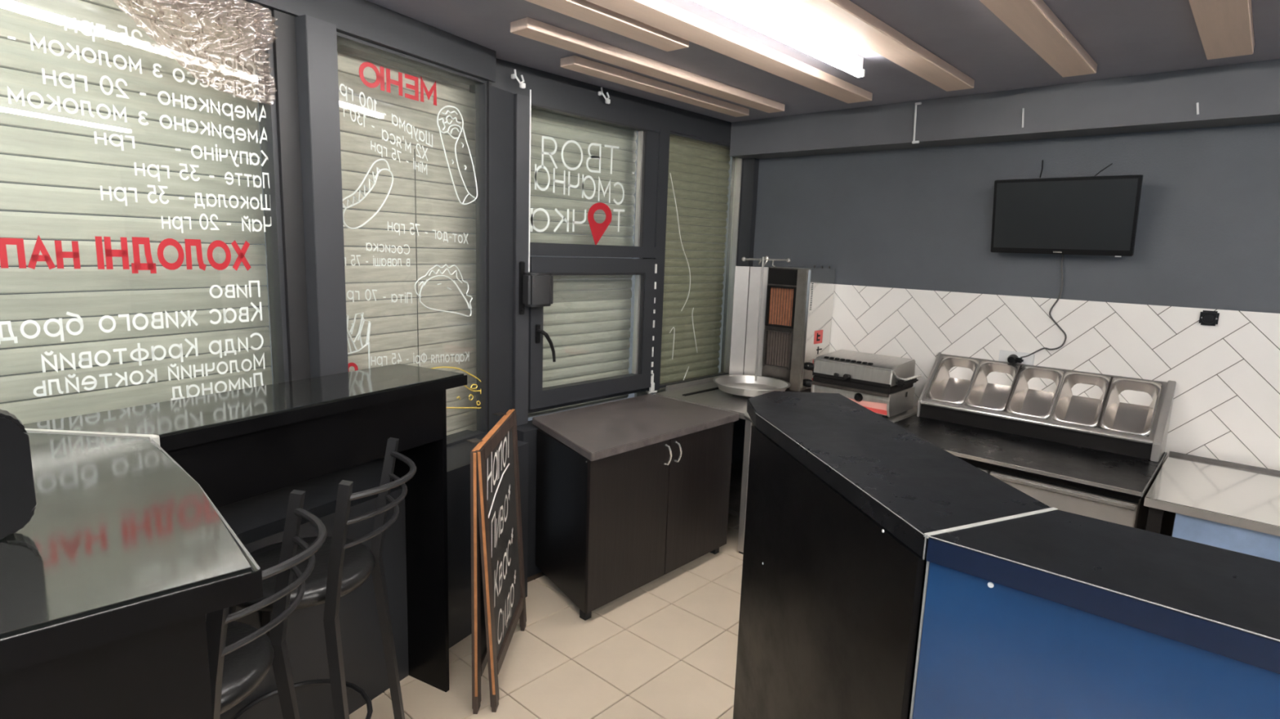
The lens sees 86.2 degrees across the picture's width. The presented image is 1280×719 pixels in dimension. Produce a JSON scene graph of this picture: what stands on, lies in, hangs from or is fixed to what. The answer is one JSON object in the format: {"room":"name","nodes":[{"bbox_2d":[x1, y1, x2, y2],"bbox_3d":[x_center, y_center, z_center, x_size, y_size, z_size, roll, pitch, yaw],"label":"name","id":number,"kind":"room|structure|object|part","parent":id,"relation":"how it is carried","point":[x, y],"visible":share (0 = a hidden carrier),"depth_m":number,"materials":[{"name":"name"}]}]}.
{"room":"eatery","nodes":[
{"label":"eatery","id":0,"kind":"room"},
{"bbox_2d":[204,430,528,718],"bbox_3d":[-1.604,1.044,1.946,0.400,0.900,3.555,7,11,29],"label":"wall","id":1,"kind":"structure","parent":0,"point":[362,649],"depth_m":2.57,"materials":[{"name":"grey paint"}]},
{"bbox_2d":[0,0,289,400],"bbox_3d":[-1.870,-0.182,1.375,0.060,1.683,2.412,7,11,29],"label":"window","id":2,"kind":"structure","parent":1,"relation":"in","point":[271,180],"depth_m":2.16,"materials":[{"name":"clear glass"}]},
{"bbox_2d":[0,0,272,424],"bbox_3d":[-2.004,-0.236,1.478,0.018,1.910,2.470,7,11,29],"label":"roller shutter","id":3,"kind":"object","parent":2,"relation":"attached to","point":[15,55],"visible":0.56,"depth_m":2.12,"materials":[{"name":"beige metal"}]},
{"bbox_2d":[129,0,275,77],"bbox_3d":[-1.314,-0.963,2.038,0.072,0.300,0.495,7,11,29],"label":"film","id":4,"kind":"object","parent":2,"relation":"attached to","point":[153,1],"visible":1,"depth_m":2.06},
{"bbox_2d":[253,9,348,383],"bbox_3d":[-1.214,-0.341,2.491,0.170,1.683,0.193,7,11,29],"label":"window frame","id":5,"kind":"structure","parent":1,"relation":"on","point":[305,59],"depth_m":2.41,"materials":[{"name":"black"}]},
{"bbox_2d":[336,31,491,447],"bbox_3d":[-0.961,-0.408,2.951,0.072,1.683,0.862,7,11,29],"label":"window","id":6,"kind":"structure","parent":1,"relation":"in","point":[482,86],"depth_m":3.17,"materials":[{"name":"clear glass"}]},
{"bbox_2d":[337,44,476,435],"bbox_3d":[-1.089,-0.461,3.046,0.048,1.910,1.130,7,11,29],"label":"roller shutter","id":7,"kind":"object","parent":6,"relation":"attached to","point":[456,94],"visible":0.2,"depth_m":3.11,"materials":[{"name":"grey"}]},
{"bbox_3d":[-1.029,-0.249,3.162,0.004,1.400,0.011,-2,10,-22],"label":"shutter cord","id":8,"kind":"part","parent":7,"relation":"part of","materials":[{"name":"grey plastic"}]},
{"bbox_2d":[349,513,743,718],"bbox_3d":[0.493,1.635,1.331,5.800,0.120,6.900,10,12,42],"label":"floor","id":9,"kind":"structure","parent":0,"point":[665,648],"depth_m":2.94,"materials":[{"name":"tile"}]},
{"bbox_2d":[0,364,467,718],"bbox_3d":[-1.247,0.896,1.181,1.214,1.264,3.175,7,11,29],"label":"bar","id":10,"kind":"object","parent":9,"relation":"on","point":[108,590],"visible":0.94,"depth_m":1.31,"materials":[{"name":"black wood"}]},
{"bbox_2d":[0,408,36,539],"bbox_3d":[-1.083,0.188,1.003,0.055,0.203,0.285,10,12,42],"label":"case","id":11,"kind":"object","parent":10,"relation":"on","point":[18,504],"visible":1,"depth_m":1.07,"materials":[{"name":"black plastic"}]},
{"bbox_3d":[-1.332,1.033,0.491,1.825,1.212,0.018,-7,13,-43],"label":"panel","id":12,"kind":"part","parent":10,"relation":"part of","materials":[{"name":"black laminate"}]},
{"bbox_3d":[-0.878,0.690,2.672,0.325,1.216,0.018,7,11,28],"label":"panel","id":13,"kind":"part","parent":10,"relation":"part of","materials":[{"name":"black laminate"}]},
{"bbox_2d":[205,489,327,718],"bbox_3d":[-1.015,0.914,1.567,0.587,1.126,0.475,1,9,-8],"label":"bar stool","id":14,"kind":"object","parent":9,"relation":"on","point":[241,655],"visible":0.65,"depth_m":1.54,"materials":[{"name":"black metal"}]},
{"bbox_3d":[-0.843,0.949,1.390,0.110,1.125,0.051,4,9,11],"label":"leg","id":15,"kind":"part","parent":14,"relation":"part of","materials":[{"name":"black metal"}]},
{"bbox_3d":[-1.048,0.701,1.527,0.408,0.061,0.408,1,9,-8],"label":"seat","id":16,"kind":"part","parent":14,"relation":"part of","materials":[{"name":"black leather"}]},
{"bbox_3d":[-0.816,0.547,1.534,0.098,0.015,0.409,1,9,-8],"label":"rail","id":17,"kind":"part","parent":14,"relation":"part of","materials":[{"name":"black metal"}]},
{"bbox_3d":[-0.794,0.478,1.525,0.113,0.015,0.410,1,9,-8],"label":"rail","id":18,"kind":"part","parent":14,"relation":"part of","materials":[{"name":"black metal"}]},
{"bbox_3d":[-0.899,0.882,1.786,0.110,1.125,0.051,-3,10,-27],"label":"leg","id":19,"kind":"part","parent":14,"relation":"part of","materials":[{"name":"black metal"}]},
{"bbox_3d":[-0.771,0.409,1.517,0.131,0.019,0.414,1,9,-8],"label":"rail","id":20,"kind":"part","parent":14,"relation":"part of","materials":[{"name":"black metal"}]},
{"bbox_2d":[228,437,416,718],"bbox_3d":[-0.969,0.835,2.060,0.587,1.126,0.475,1,9,-3],"label":"bar stool","id":21,"kind":"object","parent":9,"relation":"on","point":[342,565],"visible":0.76,"depth_m":1.97,"materials":[{"name":"black metal"}]},
{"bbox_3d":[-1.200,1.046,1.919,0.036,0.739,0.165,11,13,42],"label":"leg","id":22,"kind":"part","parent":21,"relation":"part of","materials":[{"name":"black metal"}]},
{"bbox_3d":[-1.217,0.994,2.236,0.165,0.739,0.036,10,12,39],"label":"leg","id":23,"kind":"part","parent":21,"relation":"part of","materials":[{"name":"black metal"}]},
{"bbox_3d":[-1.002,0.622,2.023,0.408,0.061,0.408,1,9,-3],"label":"seat","id":24,"kind":"part","parent":21,"relation":"part of","materials":[{"name":"black plastic"}]},
{"bbox_3d":[-0.812,0.871,1.869,0.110,1.125,0.051,5,10,16],"label":"leg","id":25,"kind":"part","parent":21,"relation":"part of","materials":[{"name":"black metal"}]},
{"bbox_3d":[-0.768,0.470,2.011,0.098,0.015,0.409,1,9,-3],"label":"rail","id":26,"kind":"part","parent":21,"relation":"part of","materials":[{"name":"black metal"}]},
{"bbox_3d":[-0.746,0.402,2.001,0.113,0.015,0.410,1,9,-3],"label":"rail","id":27,"kind":"part","parent":21,"relation":"part of","materials":[{"name":"black metal"}]},
{"bbox_3d":[-0.723,0.333,1.991,0.131,0.019,0.414,1,9,-3],"label":"rail","id":28,"kind":"part","parent":21,"relation":"part of","materials":[{"name":"black metal"}]},
{"bbox_3d":[-0.835,0.805,2.269,0.110,1.125,0.051,-2,10,-23],"label":"leg","id":29,"kind":"part","parent":21,"relation":"part of","materials":[{"name":"black metal"}]},
{"bbox_2d":[466,408,526,714],"bbox_3d":[-0.577,0.772,2.763,0.120,1.045,0.674,2,9,1],"label":"chalkboard sign","id":30,"kind":"object","parent":9,"relation":"on","point":[498,597],"visible":1,"depth_m":2.62,"materials":[{"name":"brown wood"}]},
{"bbox_2d":[535,422,733,620],"bbox_3d":[-0.051,0.759,3.703,0.597,0.804,1.113,10,12,42],"label":"base cabinet","id":31,"kind":"object","parent":9,"relation":"on","point":[607,528],"visible":0.94,"depth_m":3.40,"materials":[{"name":"black wood"}]},
{"bbox_3d":[-0.053,0.791,3.326,0.018,0.738,0.554,10,12,42],"label":"door","id":32,"kind":"part","parent":31,"relation":"part of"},
{"bbox_2d":[532,394,738,461],"bbox_3d":[-0.075,0.336,3.678,0.676,0.038,1.147,10,12,42],"label":"countertop","id":33,"kind":"structure","parent":31,"relation":"on","point":[603,430],"depth_m":3.59,"materials":[{"name":"stone"}]},
{"bbox_3d":[0.142,0.482,3.438,0.040,0.112,0.019,6,10,23],"label":"handle","id":34,"kind":"part","parent":31,"relation":"part of","materials":[{"name":"silver metal"}]},
{"bbox_3d":[0.196,0.474,3.496,0.040,0.112,0.019,6,10,23],"label":"handle","id":35,"kind":"part","parent":31,"relation":"part of","materials":[{"name":"silver metal"}]},
{"bbox_3d":[0.324,0.738,3.735,0.018,0.738,0.555,10,12,42],"label":"door","id":36,"kind":"part","parent":31,"relation":"part of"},
{"bbox_2d":[653,373,917,554],"bbox_3d":[0.887,0.659,4.313,1.360,0.870,1.040,10,12,42],"label":"steel table","id":37,"kind":"object","parent":9,"relation":"on","point":[718,399],"depth_m":4.18,"materials":[{"name":"silver metal"}]},
{"bbox_3d":[0.436,0.202,4.467,0.030,0.006,0.480,10,12,42],"label":"dark strip","id":38,"kind":"part","parent":37,"relation":"part of","materials":[{"name":"metal"}]},
{"bbox_2d":[728,460,742,516],"bbox_3d":[0.880,0.877,4.358,1.250,0.025,0.866,10,12,42],"label":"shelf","id":39,"kind":"object","parent":37,"relation":"attached to","point":[736,468],"depth_m":4.45,"materials":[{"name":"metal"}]},
{"bbox_2d":[732,394,753,398],"bbox_3d":[0.710,0.215,4.374,0.160,0.030,0.190,10,12,42],"label":"support","id":40,"kind":"object","parent":37,"relation":"on","point":[732,394],"visible":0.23,"depth_m":4.30,"materials":[{"name":"metal"}]},
{"bbox_2d":[712,374,790,396],"bbox_3d":[0.710,0.171,4.368,0.490,0.056,0.490,10,12,42],"label":"round pan","id":41,"kind":"object","parent":40,"relation":"on","point":[744,385],"visible":0.85,"depth_m":4.48,"materials":[{"name":"silver metal"}]},
{"bbox_3d":[0.616,0.734,3.957,0.045,0.796,0.045,10,12,42],"label":"leg","id":42,"kind":"part","parent":37,"relation":"part of","materials":[{"name":"metal"}]},
{"bbox_2d":[728,255,835,392],"bbox_3d":[0.937,-0.237,4.534,0.557,0.886,0.472,10,12,42],"label":"grill","id":43,"kind":"object","parent":37,"relation":"on","point":[782,316],"visible":0.93,"depth_m":4.49,"materials":[{"name":"metal"}]},
{"bbox_3d":[0.920,-0.069,4.527,0.180,0.226,0.004,10,12,42],"label":"burner","id":44,"kind":"part","parent":43,"relation":"part of","materials":[{"name":"grey metal"}]},
{"bbox_3d":[0.912,-0.068,4.518,0.214,0.250,0.025,10,12,42],"label":"burner frame","id":45,"kind":"part","parent":43,"relation":"part of","materials":[{"name":"metal"}]},
{"bbox_2d":[768,332,789,367],"bbox_3d":[0.917,-0.069,4.523,0.142,0.226,0.003,10,12,42],"label":"grille","id":46,"kind":"object","parent":43,"relation":"attached to","point":[778,342],"depth_m":4.52,"materials":[{"name":"metal"}]},
{"bbox_3d":[0.937,-0.211,4.506,0.255,0.776,0.016,10,12,42],"label":"plate","id":47,"kind":"part","parent":43,"relation":"part of","materials":[{"name":"metal"}]},
{"bbox_3d":[0.922,-0.346,4.473,0.214,0.267,0.025,10,12,42],"label":"burner frame","id":48,"kind":"part","parent":43,"relation":"part of","materials":[{"name":"black"}]},
{"bbox_3d":[0.929,-0.347,4.481,0.180,0.243,0.004,10,12,42],"label":"burner","id":49,"kind":"part","parent":43,"relation":"part of","materials":[{"name":"ceramic"}]},
{"bbox_2d":[770,287,792,326],"bbox_3d":[0.927,-0.346,4.478,0.142,0.243,0.003,10,12,42],"label":"grille","id":50,"kind":"object","parent":43,"relation":"attached to","point":[781,298],"depth_m":4.48,"materials":[{"name":"orange metal"}]},
{"bbox_2d":[784,387,811,392],"bbox_3d":[0.964,0.174,4.670,0.470,0.032,0.285,10,12,42],"label":"tray","id":51,"kind":"object","parent":43,"relation":"on","point":[804,389],"depth_m":4.47,"materials":[{"name":"metal"}]},
{"bbox_3d":[1.099,0.155,4.403,0.040,0.052,0.052,10,12,42],"label":"knob","id":52,"kind":"part","parent":43,"relation":"part of","materials":[{"name":"black plastic"}]},
{"bbox_3d":[1.103,0.047,4.385,0.040,0.052,0.052,10,12,42],"label":"knob","id":53,"kind":"part","parent":43,"relation":"part of","materials":[{"name":"black plastic"}]},
{"bbox_3d":[1.158,-0.208,4.434,0.008,0.760,0.325,10,12,42],"label":"panel","id":54,"kind":"part","parent":43,"relation":"part of","materials":[{"name":"silver metal"}]},
{"bbox_2d":[810,349,921,418],"bbox_3d":[1.324,0.140,4.080,0.644,0.315,0.414,10,12,42],"label":"grill","id":55,"kind":"object","parent":37,"relation":"on","point":[882,384],"visible":0.95,"depth_m":3.94,"materials":[{"name":"metal"}]},
{"bbox_3d":[1.162,0.181,4.267,0.012,0.132,0.368,10,12,42],"label":"plate","id":56,"kind":"part","parent":55,"relation":"part of","materials":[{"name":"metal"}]},
{"bbox_3d":[1.208,0.171,3.958,0.472,0.020,0.015,10,12,42],"label":"drip rail","id":57,"kind":"part","parent":55,"relation":"part of","materials":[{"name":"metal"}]},
{"bbox_3d":[1.251,0.220,3.935,0.052,0.052,0.026,10,12,42],"label":"control knob","id":58,"kind":"part","parent":55,"relation":"part of","materials":[{"name":"black plastic"}]},
{"bbox_3d":[1.332,0.129,4.088,0.472,0.038,0.350,10,12,42],"label":"grill plate","id":59,"kind":"part","parent":55,"relation":"part of","materials":[{"name":"black metal"}]},
{"bbox_3d":[1.335,0.044,4.074,0.477,0.124,0.349,10,12,42],"label":"lid","id":60,"kind":"part","parent":55,"relation":"part of","materials":[{"name":"metal"}]},
{"bbox_3d":[1.508,0.244,3.955,0.012,0.132,0.368,10,12,42],"label":"plate","id":61,"kind":"part","parent":55,"relation":"part of","materials":[{"name":"metal"}]},
{"bbox_3d":[1.525,0.127,3.902,0.050,0.027,0.220,10,12,42],"label":"hinge arm","id":62,"kind":"part","parent":55,"relation":"part of","materials":[{"name":"black"}]},
{"bbox_3d":[1.502,0.090,3.849,0.235,0.065,0.021,-3,11,-28],"label":"handle rod","id":63,"kind":"part","parent":55,"relation":"part of","materials":[{"name":"silver metal"}]},
{"bbox_2d":[733,391,1279,718],"bbox_3d":[0.990,0.957,1.299,0.829,1.263,2.714,-4,11,-32],"label":"counter","id":64,"kind":"object","parent":9,"relation":"on","point":[886,574],"depth_m":1.25,"materials":[{"name":"black wood"}]},
{"bbox_3d":[0.410,0.867,1.778,0.015,1.185,0.924,0,9,-10],"label":"panel","id":65,"kind":"part","parent":64,"relation":"part of","materials":[{"name":"black laminate"}]},
{"bbox_2d":[746,391,1050,558],"bbox_3d":[0.582,0.237,1.847,0.391,0.047,1.234,1,9,-7],"label":"countertop","id":66,"kind":"structure","parent":64,"relation":"on","point":[931,488],"depth_m":1.61,"materials":[{"name":"black laminate"}]},
{"bbox_3d":[1.067,0.963,1.336,0.315,1.185,2.556,-5,12,-37],"label":"panel","id":67,"kind":"part","parent":64,"relation":"part of","materials":[{"name":"silver laminate"}]},
{"bbox_3d":[1.133,1.057,0.772,1.695,1.185,0.014,10,12,41],"label":"panel","id":68,"kind":"part","parent":64,"relation":"part of","materials":[{"name":"blue laminate"}]},
{"bbox_2d":[925,510,1279,642],"bbox_3d":[1.271,0.433,0.797,1.708,0.047,0.388,10,12,42],"label":"countertop","id":69,"kind":"structure","parent":64,"relation":"on","point":[1237,589],"depth_m":1.14,"materials":[{"name":"black laminate"}]},
{"bbox_2d":[893,351,1176,530],"bbox_3d":[1.888,0.660,3.506,1.166,1.198,0.864,10,12,42],"label":"prep table","id":70,"kind":"object","parent":9,"relation":"on","point":[1096,473],"depth_m":3.27,"materials":[{"name":"metal"}]},
{"bbox_2d":[926,355,979,404],"bbox_3d":[1.811,0.137,3.949,0.208,0.282,0.282,10,12,42],"label":"pan","id":71,"kind":"object","parent":70,"relation":"in","point":[944,388],"visible":0.84,"depth_m":4.00,"materials":[{"name":"metal"}]},
{"bbox_3d":[1.417,0.816,3.452,0.565,0.675,0.034,10,12,42],"label":"door","id":72,"kind":"part","parent":70,"relation":"part of","materials":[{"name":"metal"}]},
{"bbox_2d":[964,360,1019,412],"bbox_3d":[1.966,0.165,3.809,0.208,0.282,0.282,10,12,42],"label":"pan","id":73,"kind":"object","parent":70,"relation":"in","point":[982,394],"visible":0.85,"depth_m":3.86,"materials":[{"name":"metal"}]},
{"bbox_2d":[893,413,1164,499],"bbox_3d":[1.892,0.436,3.468,1.162,0.032,0.847,10,12,42],"label":"countertop","id":74,"kind":"structure","parent":70,"relation":"on","point":[1121,471],"depth_m":3.25,"materials":[{"name":"black"}]},
{"bbox_2d":[1006,365,1063,419],"bbox_3d":[2.121,0.193,3.669,0.208,0.282,0.282,10,12,42],"label":"pan","id":75,"kind":"object","parent":70,"relation":"in","point":[1024,401],"visible":0.85,"depth_m":3.72,"materials":[{"name":"metal"}]},
{"bbox_3d":[2.108,0.179,3.652,1.083,0.262,0.260,10,12,42],"label":"pan rail","id":76,"kind":"part","parent":70,"relation":"part of","materials":[{"name":"metal"}]},
{"bbox_3d":[1.835,0.576,3.001,0.555,0.020,0.012,10,12,42],"label":"handle","id":77,"kind":"part","parent":70,"relation":"part of","materials":[{"name":"silver metal"}]},
{"bbox_3d":[1.840,0.893,3.071,0.565,0.675,0.034,10,12,42],"label":"door","id":78,"kind":"part","parent":70,"relation":"part of","materials":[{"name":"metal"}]},
{"bbox_2d":[1050,371,1110,427],"bbox_3d":[2.276,0.222,3.530,0.208,0.282,0.282,10,12,42],"label":"pan","id":79,"kind":"object","parent":70,"relation":"in","point":[1068,408],"visible":0.89,"depth_m":3.58,"materials":[{"name":"metal"}]},
{"bbox_2d":[1099,377,1161,435],"bbox_3d":[2.431,0.250,3.390,0.208,0.282,0.282,10,12,42],"label":"pan","id":80,"kind":"object","parent":70,"relation":"in","point":[1117,416],"visible":0.89,"depth_m":3.43,"materials":[{"name":"metal"}]},
{"bbox_2d":[1143,451,1279,562],"bbox_3d":[2.841,1.015,2.606,1.502,0.856,0.876,10,12,42],"label":"worktable","id":81,"kind":"object","parent":9,"relation":"on","point":[1231,506],"visible":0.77,"depth_m":2.71,"materials":[{"name":"white"}]},
{"bbox_3d":[2.047,0.982,2.792,0.045,0.806,0.040,10,12,42],"label":"leg","id":82,"kind":"part","parent":81,"relation":"part of","materials":[{"name":"black metal"}]},
{"bbox_3d":[2.575,0.907,3.361,0.045,0.806,0.040,10,12,42],"label":"leg","id":83,"kind":"part","parent":81,"relation":"part of","materials":[{"name":"black metal"}]},
{"bbox_2d":[468,57,731,150],"bbox_3d":[-0.029,-1.476,4.093,0.140,0.149,2.225,10,12,42],"label":"trim","id":84,"kind":"structure","parent":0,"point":[544,86],"depth_m":3.83,"materials":[{"name":"grey metal"}]},
{"bbox_2d":[511,69,525,88],"bbox_3d":[-0.587,-1.359,3.309,0.049,0.081,0.057,10,12,42],"label":"clip","id":85,"kind":"object","parent":84,"relation":"attached to","point":[522,85],"visible":1,"depth_m":3.30,"materials":[{"name":"white plastic"}]},
{"bbox_2d":[598,87,610,103],"bbox_3d":[-0.195,-1.456,3.769,0.049,0.081,0.057,10,12,42],"label":"clip","id":86,"kind":"object","parent":84,"relation":"attached to","point":[607,100],"visible":1,"depth_m":3.76,"materials":[{"name":"white plastic"}]},
{"bbox_2d":[516,418,745,577],"bbox_3d":[0.044,0.703,4.390,0.160,0.900,2.110,10,12,42],"label":"wall","id":87,"kind":"structure","parent":0,"point":[527,433],"depth_m":3.62,"materials":[{"name":"grey paint"}]},
{"bbox_2d":[488,84,529,431],"bbox_3d":[-0.716,-0.475,3.466,0.230,1.667,0.277,10,12,42],"label":"door frame","id":88,"kind":"structure","parent":87,"relation":"on","point":[508,112],"depth_m":3.40,"materials":[{"name":"grey metal"}]},
{"bbox_2d":[528,88,531,271],"bbox_3d":[-0.555,-0.890,3.442,0.003,0.894,0.006,10,12,42],"label":"strap","id":89,"kind":"object","parent":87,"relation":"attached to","point":[530,89],"visible":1,"depth_m":3.44,"materials":[{"name":"white plastic"}]},
{"bbox_2d":[519,261,553,315],"bbox_3d":[-0.523,-0.365,3.513,0.100,0.270,0.173,10,12,42],"label":"strap winder","id":90,"kind":"object","parent":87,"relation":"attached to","point":[535,289],"visible":1,"depth_m":3.47,"materials":[{"name":"black plastic"}]},
{"bbox_3d":[-0.516,-0.360,3.513,0.087,0.170,0.165,10,12,42],"label":"casing","id":91,"kind":"part","parent":90,"relation":"part of","materials":[{"name":"black plastic"}]},
{"bbox_2d":[528,97,660,413],"bbox_3d":[-0.238,-0.548,3.887,0.175,1.627,0.998,10,12,42],"label":"window","id":92,"kind":"structure","parent":87,"relation":"in","point":[540,398],"depth_m":3.94,"materials":[{"name":"clear glass"}]},
{"bbox_3d":[-0.495,-0.084,3.600,0.110,0.201,0.048,0,10,-13],"label":"handle","id":93,"kind":"part","parent":92,"relation":"part of","materials":[{"name":"black plastic"}]},
{"bbox_2d":[528,107,636,417],"bbox_3d":[-0.431,-0.599,3.988,0.026,1.845,1.120,10,12,42],"label":"roller shutter","id":94,"kind":"object","parent":92,"relation":"attached to","point":[551,124],"visible":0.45,"depth_m":4.08,"materials":[{"name":"beige metal"}]},
{"bbox_3d":[-0.265,-0.179,3.943,0.060,0.807,0.967,10,12,42],"label":"sash","id":95,"kind":"part","parent":92,"relation":"part of","materials":[{"name":"grey metal"}]},
{"bbox_2d":[648,373,657,393],"bbox_3d":[0.073,0.152,4.351,0.044,0.118,0.088,10,12,42],"label":"window hinge","id":96,"kind":"object","parent":87,"relation":"attached to","point":[653,383],"visible":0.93,"depth_m":4.37,"materials":[{"name":"white metal"}]},
{"bbox_2d":[646,128,670,391],"bbox_3d":[0.093,-0.607,4.321,0.090,1.626,0.093,10,12,42],"label":"trim","id":97,"kind":"structure","parent":87,"relation":"on","point":[664,134],"depth_m":4.27,"materials":[{"name":"grey metal"}]},
{"bbox_2d":[659,131,742,388],"bbox_3d":[0.399,-0.654,4.671,0.064,1.626,0.838,10,12,42],"label":"window","id":98,"kind":"structure","parent":87,"relation":"in","point":[738,162],"depth_m":4.91,"materials":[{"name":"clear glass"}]},
{"bbox_2d":[634,137,730,396],"bbox_3d":[0.314,-0.704,4.763,0.026,1.853,0.920,10,12,42],"label":"roller shutter","id":99,"kind":"object","parent":98,"relation":"attached to","point":[703,271],"visible":0.63,"depth_m":4.83,"materials":[{"name":"beige metal"}]},
{"bbox_2d":[253,0,1279,122],"bbox_3d":[0.589,-1.063,0.890,5.800,0.190,6.900,10,12,42],"label":"ceiling","id":100,"kind":"structure","parent":0,"point":[687,55],"depth_m":2.79,"materials":[{"name":"paint"}]},
{"bbox_2d":[199,0,496,84],"bbox_3d":[-1.621,-1.141,1.657,0.170,0.134,3.580,7,11,29],"label":"trim","id":101,"kind":"structure","parent":100,"relation":"attached to","point":[363,20],"depth_m":2.68,"materials":[{"name":"grey metal"}]},
{"bbox_2d":[693,0,865,77],"bbox_3d":[-0.573,-1.084,1.368,0.032,0.081,4.632,10,12,42],"label":"lamp","id":102,"kind":"object","parent":100,"relation":"attached to","point":[753,14],"visible":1,"depth_m":2.58,"materials":[{"name":"white plastic"}]},
{"bbox_2d":[720,122,1279,537],"bbox_3d":[2.739,0.046,3.350,5.600,2.720,0.160,10,12,42],"label":"wall","id":103,"kind":"structure","parent":0,"point":[906,233],"depth_m":3.61,"materials":[{"name":"paint"}]},
{"bbox_2d":[737,158,759,266],"bbox_3d":[0.736,-0.654,4.973,0.160,1.552,0.057,10,12,42],"label":"trim","id":104,"kind":"structure","parent":103,"relation":"attached to","point":[750,166],"depth_m":4.86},
{"bbox_2d":[911,102,921,143],"bbox_3d":[1.559,-1.331,3.848,0.044,0.221,0.014,10,12,42],"label":"rod","id":105,"kind":"object","parent":103,"relation":"attached to","point":[913,141],"visible":1,"depth_m":3.85,"materials":[{"name":"white plastic"}]},
{"bbox_3d":[1.550,-1.334,3.856,0.020,0.196,0.012,10,12,42],"label":"rod","id":106,"kind":"part","parent":105,"relation":"part of","materials":[{"name":"white plastic"}]},
{"bbox_2d":[729,58,1279,159],"bbox_3d":[2.654,-1.168,3.020,5.314,0.224,0.224,10,12,42],"label":"ceiling beam","id":107,"kind":"structure","parent":103,"relation":"attached to","point":[1248,93],"depth_m":3.46,"materials":[{"name":"paint"}]},
{"bbox_2d":[998,350,1034,365],"bbox_3d":[2.084,-0.005,3.800,0.175,0.070,0.057,10,12,42],"label":"wall socket","id":108,"kind":"object","parent":103,"relation":"attached to","point":[1012,357],"visible":1,"depth_m":3.79,"materials":[{"name":"white plastic"}]},
{"bbox_2d":[1022,107,1024,127],"bbox_3d":[1.956,-1.235,3.493,0.017,0.096,0.009,10,12,42],"label":"rod","id":109,"kind":"object","parent":103,"relation":"attached to","point":[1023,108],"visible":1,"depth_m":3.49,"materials":[{"name":"white plastic"}]},
{"bbox_2d":[1039,160,1043,177],"bbox_3d":[2.130,-1.011,3.626,0.010,0.096,0.056,8,11,30],"label":"cable","id":110,"kind":"object","parent":103,"relation":"attached to","point":[1042,160],"visible":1,"depth_m":3.64,"materials":[{"name":"black plastic"}]},
{"bbox_2d":[991,174,1142,257],"bbox_3d":[2.167,-0.733,3.516,0.645,0.389,0.126,10,12,42],"label":"television","id":111,"kind":"object","parent":103,"relation":"attached to","point":[1091,215],"visible":1,"depth_m":3.47,"materials":[{"name":"black plastic"}]},
{"bbox_2d":[1020,254,1066,358],"bbox_3d":[2.185,-0.280,3.668,0.208,0.586,0.050,10,12,42],"label":"power cord","id":112,"kind":"object","parent":111,"relation":"hanging from","point":[1062,260],"visible":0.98,"depth_m":3.65,"materials":[{"name":"black plastic"}]},
{"bbox_2d":[1195,102,1199,114],"bbox_3d":[2.472,-1.113,3.032,0.017,0.051,0.009,10,12,42],"label":"rod","id":113,"kind":"object","parent":103,"relation":"attached to","point":[1197,103],"visible":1,"depth_m":3.03,"materials":[{"name":"white plastic"}]},
{"bbox_2d":[1198,310,1219,325],"bbox_3d":[2.693,-0.196,3.237,0.070,0.070,0.021,10,12,42],"label":"wall socket","id":114,"kind":"object","parent":103,"relation":"attached to","point":[1206,317],"visible":1,"depth_m":3.23,"materials":[{"name":"black plastic"}]},
{"bbox_2d":[1201,312,1216,324],"bbox_3d":[2.688,-0.195,3.231,0.052,0.052,0.005,10,12,42],"label":"outlet","id":115,"kind":"object","parent":114,"relation":"attached to","point":[1206,317],"depth_m":3.23,"materials":[{"name":"black plastic"}]}
]}

